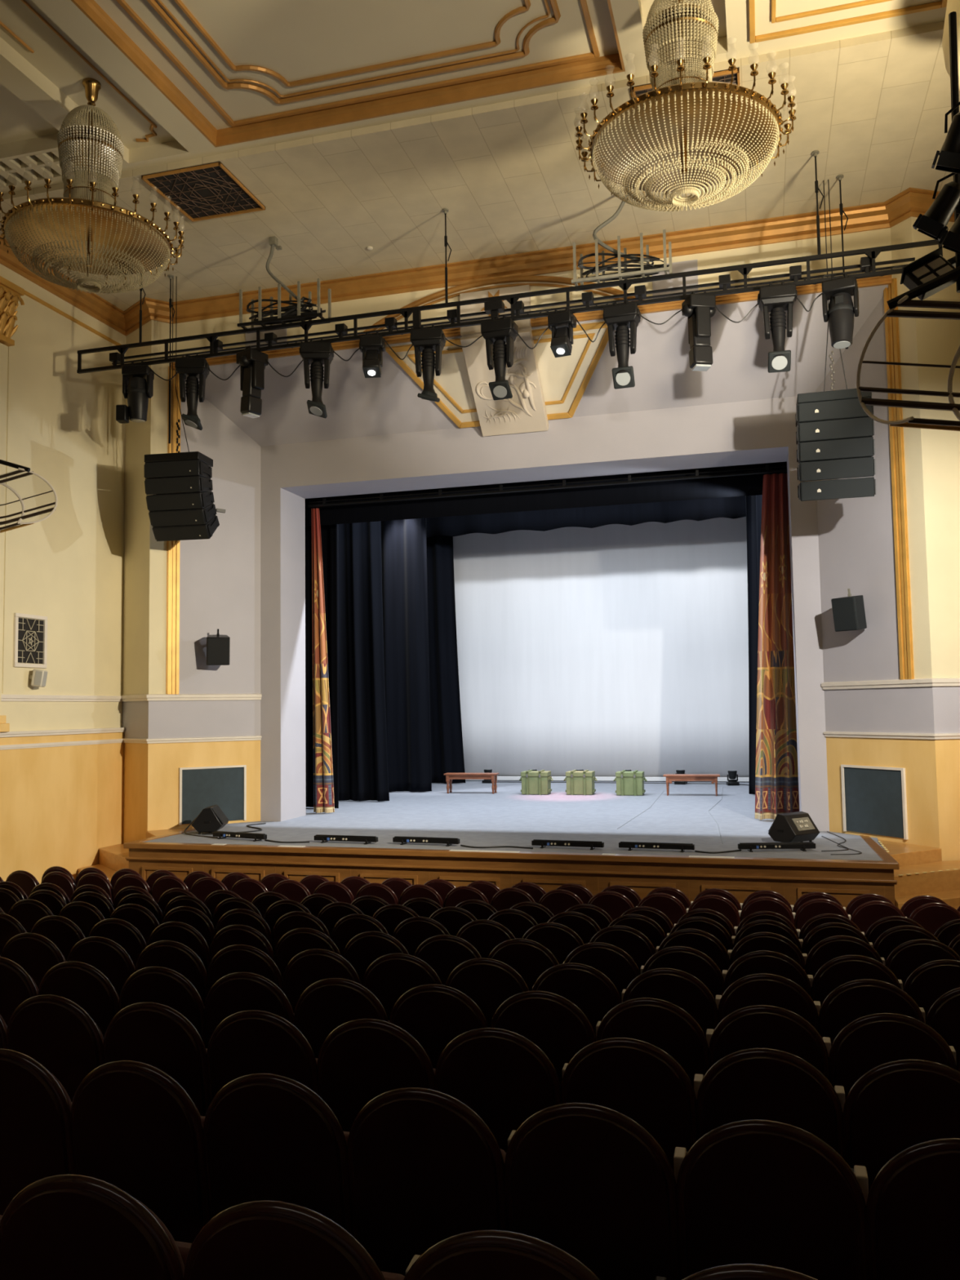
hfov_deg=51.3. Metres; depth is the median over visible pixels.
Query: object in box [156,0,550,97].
trim
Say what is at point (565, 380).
cartouche
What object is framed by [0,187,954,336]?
trim
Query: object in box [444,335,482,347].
cable
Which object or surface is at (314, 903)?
seat
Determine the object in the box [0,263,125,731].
wall
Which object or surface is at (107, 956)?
seat
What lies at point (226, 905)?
seat
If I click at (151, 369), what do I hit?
cable
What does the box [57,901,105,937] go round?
seat
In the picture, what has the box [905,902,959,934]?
seat
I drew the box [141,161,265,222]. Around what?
ceiling vent
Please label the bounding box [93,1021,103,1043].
seat
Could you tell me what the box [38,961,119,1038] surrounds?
seat
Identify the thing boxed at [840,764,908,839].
wall panel
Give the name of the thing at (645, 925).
seat
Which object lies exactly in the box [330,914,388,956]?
seat
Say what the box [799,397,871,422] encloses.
grille
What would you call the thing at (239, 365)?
cable
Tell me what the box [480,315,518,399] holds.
spotlight
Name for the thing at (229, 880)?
seat
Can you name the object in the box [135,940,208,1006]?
seat
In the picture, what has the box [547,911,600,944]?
seat
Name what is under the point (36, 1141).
seat
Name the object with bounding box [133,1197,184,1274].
seat
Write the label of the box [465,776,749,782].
batten
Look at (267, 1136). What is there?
seat
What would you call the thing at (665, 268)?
cradle
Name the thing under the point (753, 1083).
seat
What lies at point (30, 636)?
air vent
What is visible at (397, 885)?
seat
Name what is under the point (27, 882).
seat
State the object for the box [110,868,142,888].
seat
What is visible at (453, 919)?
seat
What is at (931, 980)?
seat
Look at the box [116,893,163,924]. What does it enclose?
seat
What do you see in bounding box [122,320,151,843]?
wall
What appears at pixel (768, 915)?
seat
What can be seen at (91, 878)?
seat
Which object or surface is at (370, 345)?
spotlight
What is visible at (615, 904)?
seat
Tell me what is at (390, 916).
seat
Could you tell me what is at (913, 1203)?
seat
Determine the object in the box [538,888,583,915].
seat
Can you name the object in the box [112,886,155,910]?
seat
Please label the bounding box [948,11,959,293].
pipe
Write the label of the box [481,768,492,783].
head
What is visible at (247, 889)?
seat
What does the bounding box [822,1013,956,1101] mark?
seat
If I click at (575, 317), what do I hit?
cable
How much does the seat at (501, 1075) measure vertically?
0.956 m
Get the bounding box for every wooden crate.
[519,769,553,795]
[564,769,597,795]
[613,769,647,795]
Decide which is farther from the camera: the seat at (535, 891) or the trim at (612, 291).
the trim at (612, 291)
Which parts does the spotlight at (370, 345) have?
yoke arm, yoke arm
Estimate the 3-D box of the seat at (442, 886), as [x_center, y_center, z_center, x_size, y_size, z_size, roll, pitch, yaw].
[-0.441,3.445,12.579,0.576,0.956,0.570,-2,-4,16]
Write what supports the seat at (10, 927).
on the floor
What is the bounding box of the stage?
[123,780,899,908]
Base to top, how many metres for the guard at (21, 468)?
1.378 m
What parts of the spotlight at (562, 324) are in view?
yoke arm, yoke arm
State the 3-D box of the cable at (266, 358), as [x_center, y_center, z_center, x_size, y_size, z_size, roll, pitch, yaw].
[-2.946,-4.232,15.300,0.822,0.412,0.067,-2,-4,16]
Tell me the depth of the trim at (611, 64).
12.17 m
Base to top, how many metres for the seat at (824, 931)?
0.956 m
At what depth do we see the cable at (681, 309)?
13.79 m
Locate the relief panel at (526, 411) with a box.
[459,284,548,436]
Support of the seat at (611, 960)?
on the floor
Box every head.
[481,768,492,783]
[674,769,687,784]
[726,770,739,785]
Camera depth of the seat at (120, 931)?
7.95 m
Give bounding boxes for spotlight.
[115,360,154,423]
[174,354,209,430]
[235,346,268,417]
[299,338,333,418]
[359,331,386,377]
[409,324,445,402]
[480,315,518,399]
[547,307,576,357]
[603,300,640,389]
[681,291,715,371]
[757,280,797,373]
[822,272,859,348]
[912,172,959,240]
[931,102,959,173]
[938,198,959,253]
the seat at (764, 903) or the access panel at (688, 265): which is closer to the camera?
the seat at (764, 903)
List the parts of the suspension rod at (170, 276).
rod, ceiling plate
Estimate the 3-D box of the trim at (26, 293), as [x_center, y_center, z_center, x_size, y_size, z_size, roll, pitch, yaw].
[-8.286,-5.793,12.465,0.040,0.060,12.733,-2,-4,16]
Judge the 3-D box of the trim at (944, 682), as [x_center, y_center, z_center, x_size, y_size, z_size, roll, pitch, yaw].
[6.107,0.639,14.677,2.528,0.115,0.923,-4,-5,39]
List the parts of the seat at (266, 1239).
folded seat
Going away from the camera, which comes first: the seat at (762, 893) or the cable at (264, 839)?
the seat at (762, 893)
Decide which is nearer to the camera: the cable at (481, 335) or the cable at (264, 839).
the cable at (481, 335)
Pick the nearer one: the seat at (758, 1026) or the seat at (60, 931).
the seat at (758, 1026)
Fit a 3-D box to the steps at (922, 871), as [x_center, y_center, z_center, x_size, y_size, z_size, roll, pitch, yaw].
[6.205,3.377,13.834,2.095,1.068,4.119,-1,-4,4]
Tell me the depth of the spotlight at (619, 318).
13.74 m
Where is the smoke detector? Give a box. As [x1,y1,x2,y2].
[366,246,373,250]
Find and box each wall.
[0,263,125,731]
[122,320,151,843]
[147,320,260,831]
[173,227,893,446]
[260,395,797,498]
[260,487,306,821]
[786,445,829,831]
[814,217,939,848]
[911,216,959,861]
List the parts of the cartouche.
gold frame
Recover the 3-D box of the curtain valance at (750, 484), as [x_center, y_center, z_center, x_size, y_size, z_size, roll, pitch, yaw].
[1.089,-4.358,19.186,11.200,3.780,0.010,-2,-4,16]
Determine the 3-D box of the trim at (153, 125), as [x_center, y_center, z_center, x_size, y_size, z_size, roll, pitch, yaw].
[-6.551,-7.121,5.511,0.516,0.038,16.152,-2,-4,16]
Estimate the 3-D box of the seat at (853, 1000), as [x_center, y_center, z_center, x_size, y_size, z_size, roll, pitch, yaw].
[2.241,2.381,5.789,0.576,0.956,0.570,-2,-4,16]
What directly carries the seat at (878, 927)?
on the floor
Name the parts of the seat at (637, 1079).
armrest post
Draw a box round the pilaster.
[0,275,24,732]
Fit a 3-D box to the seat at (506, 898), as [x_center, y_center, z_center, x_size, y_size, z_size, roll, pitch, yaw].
[0.439,3.312,11.610,0.576,0.956,0.570,-2,-4,16]
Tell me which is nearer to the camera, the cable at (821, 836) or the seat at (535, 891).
the seat at (535, 891)
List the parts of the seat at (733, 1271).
armrest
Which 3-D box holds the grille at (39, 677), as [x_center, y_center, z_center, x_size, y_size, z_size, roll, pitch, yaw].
[-6.960,0.608,15.856,0.121,0.230,0.176,7,-4,-4]
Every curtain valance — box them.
[305,461,786,526]
[426,496,746,537]
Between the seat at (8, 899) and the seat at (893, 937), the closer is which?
the seat at (893, 937)
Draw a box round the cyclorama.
[453,516,749,782]
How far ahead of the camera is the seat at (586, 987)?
5.99 m
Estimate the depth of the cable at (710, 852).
13.55 m
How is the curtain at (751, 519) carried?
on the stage
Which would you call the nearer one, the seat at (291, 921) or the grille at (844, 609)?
the seat at (291, 921)
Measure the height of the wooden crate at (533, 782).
0.541 m
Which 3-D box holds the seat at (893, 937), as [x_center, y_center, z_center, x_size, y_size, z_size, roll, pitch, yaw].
[3.562,2.822,8.386,0.576,0.956,0.570,-2,-4,16]
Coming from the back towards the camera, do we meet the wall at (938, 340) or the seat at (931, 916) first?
the wall at (938, 340)
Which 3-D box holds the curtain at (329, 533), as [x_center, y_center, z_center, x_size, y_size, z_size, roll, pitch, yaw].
[-3.899,-1.101,20.960,2.050,9.130,0.282,-2,-4,16]
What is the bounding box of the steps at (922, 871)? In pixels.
[877,839,959,909]
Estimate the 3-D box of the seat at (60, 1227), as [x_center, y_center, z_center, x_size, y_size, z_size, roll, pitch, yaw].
[-0.941,1.844,2.745,0.576,0.956,0.570,-2,-4,16]
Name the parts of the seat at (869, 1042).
armrest post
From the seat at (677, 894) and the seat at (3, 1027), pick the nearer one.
the seat at (3, 1027)
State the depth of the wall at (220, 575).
18.07 m
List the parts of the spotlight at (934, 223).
barn door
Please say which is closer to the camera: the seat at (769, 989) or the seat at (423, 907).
the seat at (769, 989)
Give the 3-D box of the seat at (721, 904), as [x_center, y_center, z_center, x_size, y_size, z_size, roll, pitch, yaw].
[2.579,3.240,11.010,0.576,0.956,0.570,-2,-4,16]
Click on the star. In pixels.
(497, 294)
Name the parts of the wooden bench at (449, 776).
leg, leg, seat, leg, leg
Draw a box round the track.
[307,464,786,507]
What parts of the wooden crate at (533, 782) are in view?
lid, handle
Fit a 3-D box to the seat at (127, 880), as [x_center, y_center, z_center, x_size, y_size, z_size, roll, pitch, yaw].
[-4.377,3.474,12.960,0.576,0.956,0.570,-2,-4,16]
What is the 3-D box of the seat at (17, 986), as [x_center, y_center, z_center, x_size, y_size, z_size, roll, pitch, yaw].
[-2.836,2.390,6.223,0.576,0.956,0.570,-2,-4,16]
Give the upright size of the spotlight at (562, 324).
0.671 m
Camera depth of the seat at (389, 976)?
6.32 m
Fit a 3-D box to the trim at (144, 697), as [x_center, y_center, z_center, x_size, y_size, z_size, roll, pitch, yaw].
[-5.217,1.021,17.851,2.528,0.115,0.923,0,-4,-8]
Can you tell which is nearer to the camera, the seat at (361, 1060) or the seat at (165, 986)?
the seat at (361, 1060)
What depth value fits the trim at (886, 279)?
15.87 m
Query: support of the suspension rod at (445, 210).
hanging from the ceiling at (511, 178)
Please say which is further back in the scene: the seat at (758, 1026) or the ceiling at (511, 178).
the ceiling at (511, 178)
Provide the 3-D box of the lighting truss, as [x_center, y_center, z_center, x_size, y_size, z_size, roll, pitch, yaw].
[-0.290,-4.718,14.581,12.920,0.370,0.310,-2,-4,16]
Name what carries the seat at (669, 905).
on the floor
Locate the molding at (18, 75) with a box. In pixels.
[0,0,946,193]
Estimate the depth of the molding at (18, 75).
11.41 m
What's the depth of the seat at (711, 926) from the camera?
8.58 m
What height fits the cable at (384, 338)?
0.353 m
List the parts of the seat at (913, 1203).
armrest post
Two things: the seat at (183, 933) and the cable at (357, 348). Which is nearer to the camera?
the seat at (183, 933)
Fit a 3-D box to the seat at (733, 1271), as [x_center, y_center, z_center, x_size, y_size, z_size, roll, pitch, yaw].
[0.664,1.789,2.295,0.576,0.956,0.570,-2,-4,16]
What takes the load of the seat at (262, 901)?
on the floor
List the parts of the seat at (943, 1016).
armrest post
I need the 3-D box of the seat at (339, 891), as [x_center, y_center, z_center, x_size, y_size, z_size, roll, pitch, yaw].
[-1.702,3.384,12.210,0.576,0.956,0.570,-2,-4,16]
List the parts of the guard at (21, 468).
arm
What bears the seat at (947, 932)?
on the floor
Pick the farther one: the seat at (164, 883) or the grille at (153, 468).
the grille at (153, 468)
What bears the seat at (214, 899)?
on the floor
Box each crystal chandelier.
[0,77,184,293]
[575,0,795,212]
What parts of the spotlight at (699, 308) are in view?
yoke arm, yoke arm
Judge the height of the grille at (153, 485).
0.240 m
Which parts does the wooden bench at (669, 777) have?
leg, seat, leg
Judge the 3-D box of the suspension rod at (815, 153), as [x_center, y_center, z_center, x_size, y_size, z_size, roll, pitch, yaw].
[4.471,-5.771,13.232,0.125,1.409,0.100,0,-4,-17]
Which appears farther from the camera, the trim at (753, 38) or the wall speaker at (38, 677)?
the wall speaker at (38, 677)
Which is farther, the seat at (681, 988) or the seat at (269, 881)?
the seat at (269, 881)
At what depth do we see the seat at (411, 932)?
8.36 m
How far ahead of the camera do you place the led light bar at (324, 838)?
15.08 m
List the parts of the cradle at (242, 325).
frame, cable coil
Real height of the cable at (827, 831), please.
0.010 m
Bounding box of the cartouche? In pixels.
[385,320,608,427]
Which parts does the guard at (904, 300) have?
arm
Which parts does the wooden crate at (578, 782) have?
lid, handle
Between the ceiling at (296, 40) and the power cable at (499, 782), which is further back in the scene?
the power cable at (499, 782)
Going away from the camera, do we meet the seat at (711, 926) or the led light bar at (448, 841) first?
the seat at (711, 926)
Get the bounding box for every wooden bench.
[444,773,498,793]
[662,773,719,795]
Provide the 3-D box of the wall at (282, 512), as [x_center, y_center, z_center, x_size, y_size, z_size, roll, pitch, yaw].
[-3.838,0.800,18.972,0.657,7.204,1.040,-2,-4,16]
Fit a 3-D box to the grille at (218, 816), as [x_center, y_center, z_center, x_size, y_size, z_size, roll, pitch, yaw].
[-4.335,2.913,16.704,0.198,0.266,0.460,-1,-4,-2]
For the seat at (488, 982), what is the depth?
6.16 m
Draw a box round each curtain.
[305,524,338,808]
[311,507,334,813]
[337,520,389,801]
[380,518,431,791]
[426,535,465,783]
[745,495,758,794]
[755,472,799,820]
[755,494,762,614]
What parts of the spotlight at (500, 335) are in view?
yoke arm, yoke arm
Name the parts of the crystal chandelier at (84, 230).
arm, arm, arm, arm, arm, arm, frame, arm, arm, arm, arm, arm, arm, arm, arm, arm, arm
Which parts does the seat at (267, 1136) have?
folded seat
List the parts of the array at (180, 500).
hoist chain, rigging frame, plate, plate, plate, plate, plate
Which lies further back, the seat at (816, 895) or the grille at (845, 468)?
the grille at (845, 468)
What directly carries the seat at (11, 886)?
on the floor
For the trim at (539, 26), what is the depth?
11.82 m
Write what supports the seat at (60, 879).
on the floor
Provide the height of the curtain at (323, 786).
6.012 m
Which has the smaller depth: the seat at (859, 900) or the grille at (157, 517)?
the seat at (859, 900)
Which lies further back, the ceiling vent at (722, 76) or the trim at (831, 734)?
the trim at (831, 734)
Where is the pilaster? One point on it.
(11, 293)
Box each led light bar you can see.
[213,831,266,841]
[314,834,377,844]
[392,835,459,846]
[531,839,604,849]
[618,841,694,852]
[737,841,815,852]
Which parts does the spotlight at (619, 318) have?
yoke arm, yoke arm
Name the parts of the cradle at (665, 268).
frame, cable coil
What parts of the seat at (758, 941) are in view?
armrest post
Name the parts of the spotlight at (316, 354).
yoke arm, yoke arm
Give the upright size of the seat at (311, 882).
0.956 m
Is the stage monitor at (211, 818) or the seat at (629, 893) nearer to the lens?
the seat at (629, 893)
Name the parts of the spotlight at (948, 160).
barn door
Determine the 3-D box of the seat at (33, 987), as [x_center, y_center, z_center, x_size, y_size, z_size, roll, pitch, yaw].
[-2.874,2.198,6.082,0.480,0.480,0.134,-2,-4,16]
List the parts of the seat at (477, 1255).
armrest post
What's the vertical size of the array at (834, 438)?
4.486 m
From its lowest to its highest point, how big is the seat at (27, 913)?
0.956 m
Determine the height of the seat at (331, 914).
0.956 m
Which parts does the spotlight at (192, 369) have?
yoke arm, yoke arm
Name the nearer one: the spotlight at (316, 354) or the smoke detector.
the spotlight at (316, 354)
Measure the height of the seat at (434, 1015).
0.956 m
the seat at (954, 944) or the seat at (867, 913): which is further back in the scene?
the seat at (867, 913)
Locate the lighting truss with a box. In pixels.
[76,239,942,373]
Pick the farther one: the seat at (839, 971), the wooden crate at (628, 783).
the wooden crate at (628, 783)
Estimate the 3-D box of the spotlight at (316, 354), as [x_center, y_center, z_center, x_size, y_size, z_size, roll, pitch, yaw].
[-2.456,-3.944,15.065,0.500,1.175,0.340,-1,-4,-2]
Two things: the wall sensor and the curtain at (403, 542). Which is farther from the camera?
the curtain at (403, 542)
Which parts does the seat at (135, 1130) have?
folded seat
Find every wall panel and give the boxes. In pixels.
[0,732,124,884]
[178,764,246,825]
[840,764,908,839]
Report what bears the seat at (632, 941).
on the floor
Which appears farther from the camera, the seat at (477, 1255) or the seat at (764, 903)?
the seat at (764, 903)
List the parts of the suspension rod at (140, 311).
rod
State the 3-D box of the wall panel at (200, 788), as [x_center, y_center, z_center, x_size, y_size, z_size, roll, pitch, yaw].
[-4.763,2.757,17.864,1.206,0.995,0.040,2,-5,-32]
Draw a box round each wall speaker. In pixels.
[29,669,48,687]
[206,628,230,665]
[831,588,866,631]
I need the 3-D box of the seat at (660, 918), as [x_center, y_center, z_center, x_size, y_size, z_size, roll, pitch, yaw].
[1.621,3.010,9.682,0.576,0.956,0.570,-2,-4,16]
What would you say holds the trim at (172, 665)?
attached to the wall at (220, 575)
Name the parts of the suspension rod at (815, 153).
ceiling plate, rod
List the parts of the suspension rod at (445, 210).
ceiling plate, rod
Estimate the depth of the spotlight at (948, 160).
7.57 m
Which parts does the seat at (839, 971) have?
armrest post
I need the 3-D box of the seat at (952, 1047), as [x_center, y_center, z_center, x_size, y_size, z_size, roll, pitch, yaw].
[2.522,2.209,4.720,0.597,0.956,0.572,-2,-4,16]
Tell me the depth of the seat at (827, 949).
7.47 m
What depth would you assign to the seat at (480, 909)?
9.88 m
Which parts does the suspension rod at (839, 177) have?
ceiling plate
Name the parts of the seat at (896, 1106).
armrest post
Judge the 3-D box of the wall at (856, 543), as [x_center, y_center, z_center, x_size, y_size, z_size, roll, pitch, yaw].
[5.998,-1.334,15.113,0.320,10.649,2.026,1,-4,-26]
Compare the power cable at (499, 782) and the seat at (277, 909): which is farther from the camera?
the power cable at (499, 782)
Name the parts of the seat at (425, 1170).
folded seat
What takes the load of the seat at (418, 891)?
on the floor
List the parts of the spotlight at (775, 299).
yoke arm, yoke arm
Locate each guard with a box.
[0,459,57,533]
[856,266,959,431]
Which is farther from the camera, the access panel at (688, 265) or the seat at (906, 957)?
the access panel at (688, 265)
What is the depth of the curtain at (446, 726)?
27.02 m
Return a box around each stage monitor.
[191,804,228,834]
[768,811,819,842]
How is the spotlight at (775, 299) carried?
hanging from the lighting truss
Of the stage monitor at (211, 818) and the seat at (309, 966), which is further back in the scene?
the stage monitor at (211, 818)
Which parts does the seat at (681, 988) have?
armrest post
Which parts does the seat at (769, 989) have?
armrest post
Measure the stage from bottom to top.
1.066 m
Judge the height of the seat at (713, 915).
0.956 m
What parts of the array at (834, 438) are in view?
plate, plate, plate, plate, plate, hoist chain, rigging frame, plate, plate, plate, plate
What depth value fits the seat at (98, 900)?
10.22 m
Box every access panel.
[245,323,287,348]
[652,259,698,298]
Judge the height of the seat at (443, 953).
0.956 m
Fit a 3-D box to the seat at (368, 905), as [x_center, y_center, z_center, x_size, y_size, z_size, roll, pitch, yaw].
[-1.054,3.101,10.432,0.576,0.956,0.570,-2,-4,16]
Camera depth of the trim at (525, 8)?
11.62 m
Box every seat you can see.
[0,881,27,900]
[0,888,20,915]
[0,912,27,955]
[0,933,66,989]
[0,956,38,1026]
[0,1014,7,1048]
[0,1048,75,1215]
[0,1173,191,1279]
[5,870,39,897]
[6,995,104,1102]
[8,899,53,933]
[26,889,66,915]
[28,974,38,994]
[29,883,70,904]
[30,915,85,961]
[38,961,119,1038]
[40,871,76,900]
[41,866,75,884]
[49,1071,71,1111]
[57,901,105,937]
[66,936,135,996]
[70,884,112,905]
[70,1060,209,1243]
[71,891,114,919]
[75,866,110,887]
[76,872,114,904]
[88,918,146,968]
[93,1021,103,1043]
[103,1002,209,1116]
[109,903,159,945]
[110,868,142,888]
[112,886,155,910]
[113,874,151,898]
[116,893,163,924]
[119,966,207,1048]
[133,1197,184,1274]
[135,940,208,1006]
[146,869,177,890]
[146,921,209,973]
[151,875,189,903]
[157,888,197,914]
[161,906,215,951]
[163,895,212,922]
[183,871,213,891]
[183,1200,404,1279]
[190,876,227,902]
[203,1073,353,1235]
[204,889,241,918]
[204,972,294,1047]
[206,1009,319,1102]
[207,944,283,992]
[209,924,274,963]
[212,897,262,931]
[215,908,272,948]
[221,871,250,891]
[231,878,268,902]
[251,891,288,919]
[260,873,289,891]
[263,899,311,933]
[271,880,311,902]
[271,911,330,954]
[274,928,341,980]
[282,948,360,1013]
[293,977,389,1057]
[299,875,329,894]
[300,893,337,917]
[313,881,354,903]
[316,1018,435,1132]
[317,902,363,937]
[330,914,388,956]
[339,875,370,900]
[342,931,408,984]
[347,1087,507,1275]
[350,895,389,917]
[355,882,399,904]
[361,953,442,1020]
[372,904,418,936]
[381,877,412,902]
[389,984,488,1069]
[392,916,450,955]
[399,884,444,907]
[402,897,442,918]
[404,1229,600,1279]
[413,934,481,985]
[423,879,455,904]
[429,906,477,936]
[435,1027,561,1152]
[444,885,488,907]
[445,957,528,1027]
[455,899,497,919]
[456,919,515,958]
[466,880,500,904]
[487,909,537,938]
[488,938,559,991]
[489,991,595,1085]
[490,887,535,911]
[504,1102,680,1279]
[509,902,554,924]
[511,881,546,903]
[521,922,583,964]
[532,963,622,1037]
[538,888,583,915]
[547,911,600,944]
[555,883,593,904]
[560,1037,697,1173]
[563,942,640,1001]
[564,903,613,929]
[587,891,634,920]
[587,925,655,973]
[595,997,709,1087]
[600,884,641,906]
[607,914,666,952]
[621,906,673,937]
[621,968,718,1036]
[635,893,686,925]
[640,946,724,1001]
[646,886,690,911]
[654,1263,817,1279]
[656,928,729,973]
[666,916,733,952]
[673,908,735,937]
[673,1119,867,1279]
[686,894,740,927]
[690,888,741,911]
[693,1048,844,1159]
[706,1004,829,1080]
[715,973,819,1033]
[722,950,811,997]
[727,932,805,972]
[731,919,801,951]
[733,911,799,938]
[738,896,794,925]
[740,889,792,912]
[791,891,843,913]
[792,898,849,930]
[795,913,861,940]
[798,922,870,955]
[802,935,883,978]
[807,955,901,1007]
[813,979,924,1046]
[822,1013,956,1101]
[834,1059,959,1191]
[843,893,894,917]
[848,900,905,936]
[851,1137,959,1279]
[861,915,924,947]
[869,925,939,963]
[880,938,959,988]
[897,959,959,1017]
[900,895,946,918]
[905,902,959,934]
[919,986,959,1065]
[933,919,959,946]
[948,933,959,956]
[949,1045,959,1071]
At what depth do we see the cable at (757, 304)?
13.51 m
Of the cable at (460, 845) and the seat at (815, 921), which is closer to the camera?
the seat at (815, 921)
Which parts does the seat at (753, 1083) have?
armrest post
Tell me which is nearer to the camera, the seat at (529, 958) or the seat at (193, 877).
the seat at (529, 958)
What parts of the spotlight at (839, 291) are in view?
yoke arm, yoke arm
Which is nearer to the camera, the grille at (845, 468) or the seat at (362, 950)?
the seat at (362, 950)
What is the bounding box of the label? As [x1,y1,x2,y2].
[796,819,808,828]
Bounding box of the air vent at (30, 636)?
[13,613,47,668]
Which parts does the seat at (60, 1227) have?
folded seat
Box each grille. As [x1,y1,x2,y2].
[33,671,48,686]
[145,460,198,477]
[145,476,199,494]
[146,493,201,511]
[149,510,204,526]
[152,525,208,541]
[207,638,228,664]
[211,805,228,823]
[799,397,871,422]
[800,417,871,441]
[800,437,872,461]
[800,457,873,480]
[801,478,873,500]
[831,597,857,631]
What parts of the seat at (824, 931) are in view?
armrest post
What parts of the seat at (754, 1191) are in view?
armrest post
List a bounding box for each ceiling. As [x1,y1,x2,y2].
[0,0,726,149]
[0,21,959,311]
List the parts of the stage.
raised panel, raised panel, raised panel, raised panel, raised panel, rail, raised panel, raised panel, raised panel, raised panel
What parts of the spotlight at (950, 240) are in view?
barn door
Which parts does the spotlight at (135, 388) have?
yoke arm, yoke arm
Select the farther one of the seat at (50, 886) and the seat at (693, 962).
the seat at (50, 886)
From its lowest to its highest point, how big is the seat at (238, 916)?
0.956 m
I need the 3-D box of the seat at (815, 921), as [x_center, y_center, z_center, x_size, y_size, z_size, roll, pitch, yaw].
[3.226,2.956,9.232,0.576,0.956,0.570,-2,-4,16]
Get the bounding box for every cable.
[151,368,177,380]
[183,817,217,838]
[202,822,266,835]
[208,364,239,380]
[264,839,309,843]
[266,244,303,304]
[266,358,302,377]
[333,348,359,360]
[383,337,413,359]
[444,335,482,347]
[460,844,533,848]
[498,782,748,785]
[516,327,548,349]
[575,317,605,342]
[592,187,649,262]
[640,309,681,324]
[694,849,741,853]
[715,303,757,323]
[796,293,822,311]
[821,835,848,851]
[826,831,862,854]
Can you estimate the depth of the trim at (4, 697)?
16.36 m
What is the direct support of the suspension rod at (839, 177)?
hanging from the ceiling at (511, 178)
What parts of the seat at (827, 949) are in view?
armrest post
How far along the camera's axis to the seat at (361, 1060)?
4.39 m
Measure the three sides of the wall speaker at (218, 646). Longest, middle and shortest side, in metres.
0.620 x 0.561 x 0.397 m
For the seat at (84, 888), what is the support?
on the floor
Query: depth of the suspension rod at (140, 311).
15.97 m
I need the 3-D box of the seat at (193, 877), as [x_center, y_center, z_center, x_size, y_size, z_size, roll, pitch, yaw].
[-3.651,3.553,13.479,0.576,0.956,0.570,-2,-4,16]
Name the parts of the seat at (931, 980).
armrest post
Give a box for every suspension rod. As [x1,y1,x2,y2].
[138,273,146,342]
[167,274,175,443]
[442,208,451,302]
[811,150,823,254]
[835,174,848,349]
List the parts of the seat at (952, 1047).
armrest post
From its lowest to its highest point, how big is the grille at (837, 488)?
0.239 m
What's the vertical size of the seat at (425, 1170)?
0.956 m
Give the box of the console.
[942,0,959,91]
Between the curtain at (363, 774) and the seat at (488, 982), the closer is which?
the seat at (488, 982)
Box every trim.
[0,0,157,142]
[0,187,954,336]
[0,694,125,750]
[2,346,9,693]
[24,290,120,345]
[71,0,625,147]
[115,0,599,126]
[120,693,262,701]
[123,735,261,743]
[146,0,560,104]
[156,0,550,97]
[165,365,180,693]
[170,275,892,369]
[173,0,530,87]
[362,275,643,334]
[748,0,946,43]
[771,0,893,23]
[821,677,959,689]
[823,731,959,739]
[883,278,914,679]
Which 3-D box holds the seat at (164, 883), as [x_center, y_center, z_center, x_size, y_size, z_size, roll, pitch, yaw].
[-3.842,3.456,12.810,0.576,0.956,0.570,-2,-4,16]
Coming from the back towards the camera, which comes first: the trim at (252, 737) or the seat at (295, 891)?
the trim at (252, 737)
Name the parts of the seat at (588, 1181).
armrest post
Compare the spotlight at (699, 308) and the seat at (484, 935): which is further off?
the spotlight at (699, 308)
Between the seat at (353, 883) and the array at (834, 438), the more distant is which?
the array at (834, 438)
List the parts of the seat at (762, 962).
armrest post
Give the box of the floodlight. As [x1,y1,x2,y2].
[900,247,957,300]
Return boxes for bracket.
[269,235,282,250]
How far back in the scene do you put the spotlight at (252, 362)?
15.26 m
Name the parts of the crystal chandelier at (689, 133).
arm, arm, arm, arm, arm, arm, arm, arm, arm, frame, arm, arm, arm, arm, arm, arm, arm, arm, arm, arm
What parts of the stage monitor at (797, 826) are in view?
connector plate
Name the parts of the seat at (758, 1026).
armrest post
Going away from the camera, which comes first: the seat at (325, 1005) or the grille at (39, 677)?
the seat at (325, 1005)
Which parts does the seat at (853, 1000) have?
armrest post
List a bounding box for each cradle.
[237,278,331,333]
[571,229,671,291]
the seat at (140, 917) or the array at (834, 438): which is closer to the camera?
the seat at (140, 917)
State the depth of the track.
18.46 m
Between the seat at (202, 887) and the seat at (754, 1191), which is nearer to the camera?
the seat at (754, 1191)
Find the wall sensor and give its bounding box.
[216,508,225,512]
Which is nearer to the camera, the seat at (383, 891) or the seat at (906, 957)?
the seat at (906, 957)
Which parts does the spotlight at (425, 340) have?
yoke arm, yoke arm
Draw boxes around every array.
[144,276,219,541]
[795,179,875,501]
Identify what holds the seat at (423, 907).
on the floor
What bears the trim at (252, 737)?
attached to the wall at (220, 575)
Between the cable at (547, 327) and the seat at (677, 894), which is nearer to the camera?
the seat at (677, 894)
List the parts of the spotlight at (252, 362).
yoke arm, yoke arm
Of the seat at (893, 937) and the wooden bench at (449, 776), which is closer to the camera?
the seat at (893, 937)
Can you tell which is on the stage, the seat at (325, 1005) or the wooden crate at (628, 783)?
the wooden crate at (628, 783)
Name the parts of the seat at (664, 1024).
armrest post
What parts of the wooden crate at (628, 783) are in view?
lid, handle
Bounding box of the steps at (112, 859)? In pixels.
[77,827,194,881]
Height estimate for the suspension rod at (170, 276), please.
2.849 m
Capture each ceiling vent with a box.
[0,133,62,186]
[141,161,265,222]
[631,66,740,97]
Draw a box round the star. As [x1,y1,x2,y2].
[480,289,506,315]
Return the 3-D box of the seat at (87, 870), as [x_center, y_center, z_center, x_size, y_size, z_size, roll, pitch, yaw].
[-5.257,3.607,13.929,0.576,0.956,0.570,-2,-4,16]

